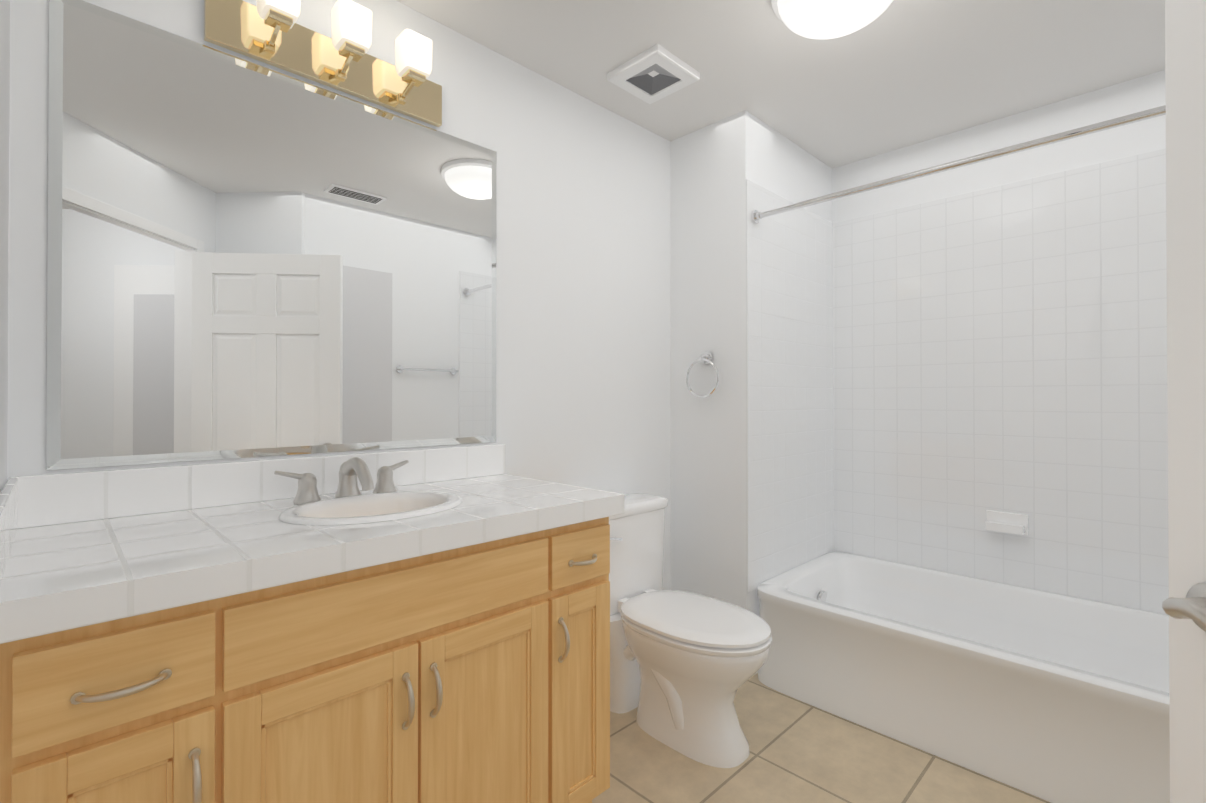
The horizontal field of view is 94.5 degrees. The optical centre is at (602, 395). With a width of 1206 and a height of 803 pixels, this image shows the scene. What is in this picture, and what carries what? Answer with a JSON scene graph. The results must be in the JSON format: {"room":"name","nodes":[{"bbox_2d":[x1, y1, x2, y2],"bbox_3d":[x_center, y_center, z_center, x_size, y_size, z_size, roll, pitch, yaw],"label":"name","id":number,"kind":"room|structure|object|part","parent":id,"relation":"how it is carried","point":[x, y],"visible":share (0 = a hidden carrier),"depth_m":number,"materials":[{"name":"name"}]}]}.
{"room":"bathroom","nodes":[
{"label":"bathroom","id":0,"kind":"room"},
{"bbox_2d":[0,0,9,491],"bbox_3d":[-0.630,-0.018,0.455,0.120,2.440,2.080,0,-1,-44],"label":"wall","id":1,"kind":"structure","parent":0,"point":[4,121],"depth_m":1.06,"materials":[{"name":"white paint"}]},
{"bbox_2d":[7,0,670,589],"bbox_3d":[-0.495,-0.009,1.960,2.180,2.440,0.120,0,-1,-44],"label":"wall","id":2,"kind":"structure","parent":0,"point":[583,292],"depth_m":2.12,"materials":[{"name":"white paint"}]},
{"bbox_2d":[46,0,496,469],"bbox_3d":[-0.783,-0.354,1.589,1.132,1.033,0.006,0,-1,-44],"label":"vanity mirror","id":3,"kind":"object","parent":2,"relation":"attached to","point":[246,259],"visible":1,"depth_m":1.44,"materials":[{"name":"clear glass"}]},
{"bbox_2d":[204,0,441,126],"bbox_3d":[-0.716,-0.971,1.560,0.637,0.176,0.148,0,-1,-44],"label":"sconce","id":4,"kind":"object","parent":2,"relation":"attached to","point":[272,33],"visible":0.98,"depth_m":1.54,"materials":[{"name":"gold metal"}]},
{"bbox_3d":[-0.822,-1.010,1.415,0.088,0.101,0.088,0,-1,-44],"label":"lamp shade","id":5,"kind":"part","parent":4,"relation":"part of","materials":[{"name":"white glass"}]},
{"bbox_3d":[-0.694,-1.009,1.540,0.088,0.101,0.088,0,-1,-44],"label":"lamp shade","id":6,"kind":"part","parent":4,"relation":"part of","materials":[{"name":"white glass"}]},
{"bbox_3d":[-0.565,-1.008,1.667,0.088,0.101,0.088,0,-1,-44],"label":"lamp shade","id":7,"kind":"part","parent":4,"relation":"part of","materials":[{"name":"white glass"}]},
{"bbox_2d":[670,110,831,672],"bbox_3d":[0.780,-0.003,2.923,0.990,2.440,0.530,0,-1,-44],"label":"wall","id":8,"kind":"structure","parent":0,"point":[714,166],"depth_m":2.53,"materials":[{"name":"white paint"}]},
{"bbox_2d":[686,352,718,397],"bbox_3d":[0.457,-0.093,2.506,0.055,0.209,0.178,0,-1,-44],"label":"towel ring","id":9,"kind":"object","parent":8,"relation":"attached to","point":[706,357],"visible":1,"depth_m":2.50,"materials":[{"name":"silver metal"}]},
{"bbox_2d":[746,179,833,592],"bbox_3d":[0.925,-0.039,2.690,0.870,1.770,0.008,0,-1,-44],"label":"wall tile","id":10,"kind":"structure","parent":8,"relation":"attached to","point":[789,413],"depth_m":2.63,"materials":[{"name":"white tile"}]},
{"bbox_2d":[751,105,1165,223],"bbox_3d":[1.204,-0.779,1.867,0.056,0.056,1.562,0,-1,-44],"label":"shower rod","id":11,"kind":"object","parent":10,"relation":"attached to","point":[756,216],"visible":1,"depth_m":1.83,"materials":[{"name":"silver metal"}]},
{"bbox_2d":[396,0,1164,167],"bbox_3d":[0.971,-1.291,0.023,4.750,0.100,4.910,0,-1,-44],"label":"ceiling","id":12,"kind":"structure","parent":0,"point":[896,74],"depth_m":2.03,"materials":[{"name":"white paint"}]},
{"bbox_2d":[607,44,699,103],"bbox_3d":[0.192,-1.212,2.124,0.250,0.030,0.250,0,-1,-44],"label":"ceiling vent","id":13,"kind":"object","parent":12,"relation":"in","point":[654,73],"visible":1,"depth_m":2.11,"materials":[{"name":"white paint"}]},
{"bbox_2d":[771,0,892,39],"bbox_3d":[0.697,-1.167,1.652,0.380,0.126,0.380,0,-1,-44],"label":"ceiling light","id":14,"kind":"object","parent":12,"relation":"attached to","point":[821,19],"visible":1,"depth_m":1.65,"materials":[{"name":"white glass"}]},
{"bbox_2d":[592,673,1050,802],"bbox_3d":[0.971,1.249,0.007,4.750,0.100,4.910,0,-1,-44],"label":"floor","id":15,"kind":"structure","parent":0,"point":[802,752],"depth_m":1.80,"materials":[{"name":"tile"}]},
{"bbox_2d":[0,444,623,802],"bbox_3d":[-0.581,0.685,1.360,1.220,1.046,0.606,0,-1,-44],"label":"vanity cabinet","id":16,"kind":"object","parent":15,"relation":"on","point":[421,626],"visible":1,"depth_m":1.12,"materials":[{"name":"brown wood"}]},
{"bbox_2d":[0,444,623,643],"bbox_3d":[-0.583,0.251,1.365,1.220,0.164,0.600,0,-1,-44],"label":"countertop","id":17,"kind":"structure","parent":16,"relation":"on","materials":[{"name":"tile"}]},
{"bbox_2d":[274,457,408,504],"bbox_3d":[-0.653,0.220,1.477,0.352,0.115,0.183,0,-1,-44],"label":"faucet","id":18,"kind":"object","parent":17,"relation":"on","point":[348,492],"depth_m":1.48,"materials":[{"name":"silver metal"}]},
{"bbox_2d":[279,491,461,524],"bbox_3d":[-0.557,0.352,1.379,0.428,0.171,0.340,0,-1,-44],"label":"sink","id":19,"kind":"object","parent":17,"relation":"in","point":[349,507],"depth_m":1.42,"materials":[{"name":"white ceramic"}]},
{"bbox_2d":[609,493,771,767],"bbox_3d":[0.253,0.819,2.063,0.466,0.786,0.771,0,-1,-44],"label":"toilet","id":20,"kind":"object","parent":15,"relation":"on","point":[684,666],"visible":0.85,"depth_m":1.93,"materials":[{"name":"white ceramic"}]},
{"bbox_3d":[0.035,0.535,2.086,0.084,0.031,0.027,0,-1,-44],"label":"lever","id":21,"kind":"part","parent":20,"relation":"part of","materials":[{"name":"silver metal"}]},
{"bbox_3d":[0.058,0.655,2.263,0.444,0.368,0.192,0,-1,-44],"label":"tank","id":22,"kind":"part","parent":20,"relation":"part of","materials":[{"name":"white ceramic"}]},
{"bbox_3d":[0.058,0.449,2.264,0.466,0.043,0.208,0,-1,-44],"label":"tank lid","id":23,"kind":"part","parent":20,"relation":"part of","materials":[{"name":"white ceramic"}]},
{"bbox_3d":[0.324,0.798,1.991,0.390,0.049,0.568,0,-1,-44],"label":"seat","id":24,"kind":"part","parent":20,"relation":"part of","materials":[{"name":"white ceramic"}]},
{"bbox_2d":[757,552,1169,802],"bbox_3d":[1.473,1.016,2.119,0.858,0.391,1.560,0,-1,-44],"label":"bathtub","id":25,"kind":"object","parent":15,"relation":"on","point":[1052,697],"visible":0.9,"depth_m":2.01,"materials":[{"name":"white ceramic"}]},
{"bbox_2d":[832,70,1165,222],"bbox_3d":[1.871,-0.006,2.432,0.120,2.440,1.700,0,-1,-44],"label":"wall","id":26,"kind":"structure","parent":0,"point":[1139,94],"depth_m":2.43,"materials":[{"name":"white paint"}]},
{"bbox_2d":[833,148,1168,614],"bbox_3d":[1.786,-0.041,2.427,0.008,1.770,1.572,0,-1,-44],"label":"wall tile","id":27,"kind":"structure","parent":26,"relation":"attached to","point":[1002,348],"depth_m":2.42,"materials":[{"name":"white tile"}]},
{"bbox_2d":[985,510,1027,535],"bbox_3d":[1.738,0.554,2.410,0.078,0.090,0.150,0,-1,-44],"label":"soap dish","id":28,"kind":"object","parent":27,"relation":"attached to","point":[1007,522],"visible":1,"depth_m":2.40,"materials":[{"name":"white ceramic"}]},
{"bbox_3d":[0.402,0.143,-0.013,0.667,2.112,0.702,0,-1,-44],"label":"trim","id":29,"kind":"structure","parent":0,"visible":0},
{"bbox_2d":[1162,0,1205,802],"bbox_3d":[0.809,0.181,0.413,0.165,2.018,0.817,0,0,6],"label":"door","id":30,"kind":"structure","parent":29,"relation":"attached to","point":[1184,606],"depth_m":0.79,"materials":[{"name":"white paint"}]},
{"bbox_3d":[0.838,0.288,0.708,0.165,0.068,0.154,0,0,6],"label":"handle","id":31,"kind":"part","parent":30,"relation":"part of","materials":[{"name":"silver metal"}]}
]}

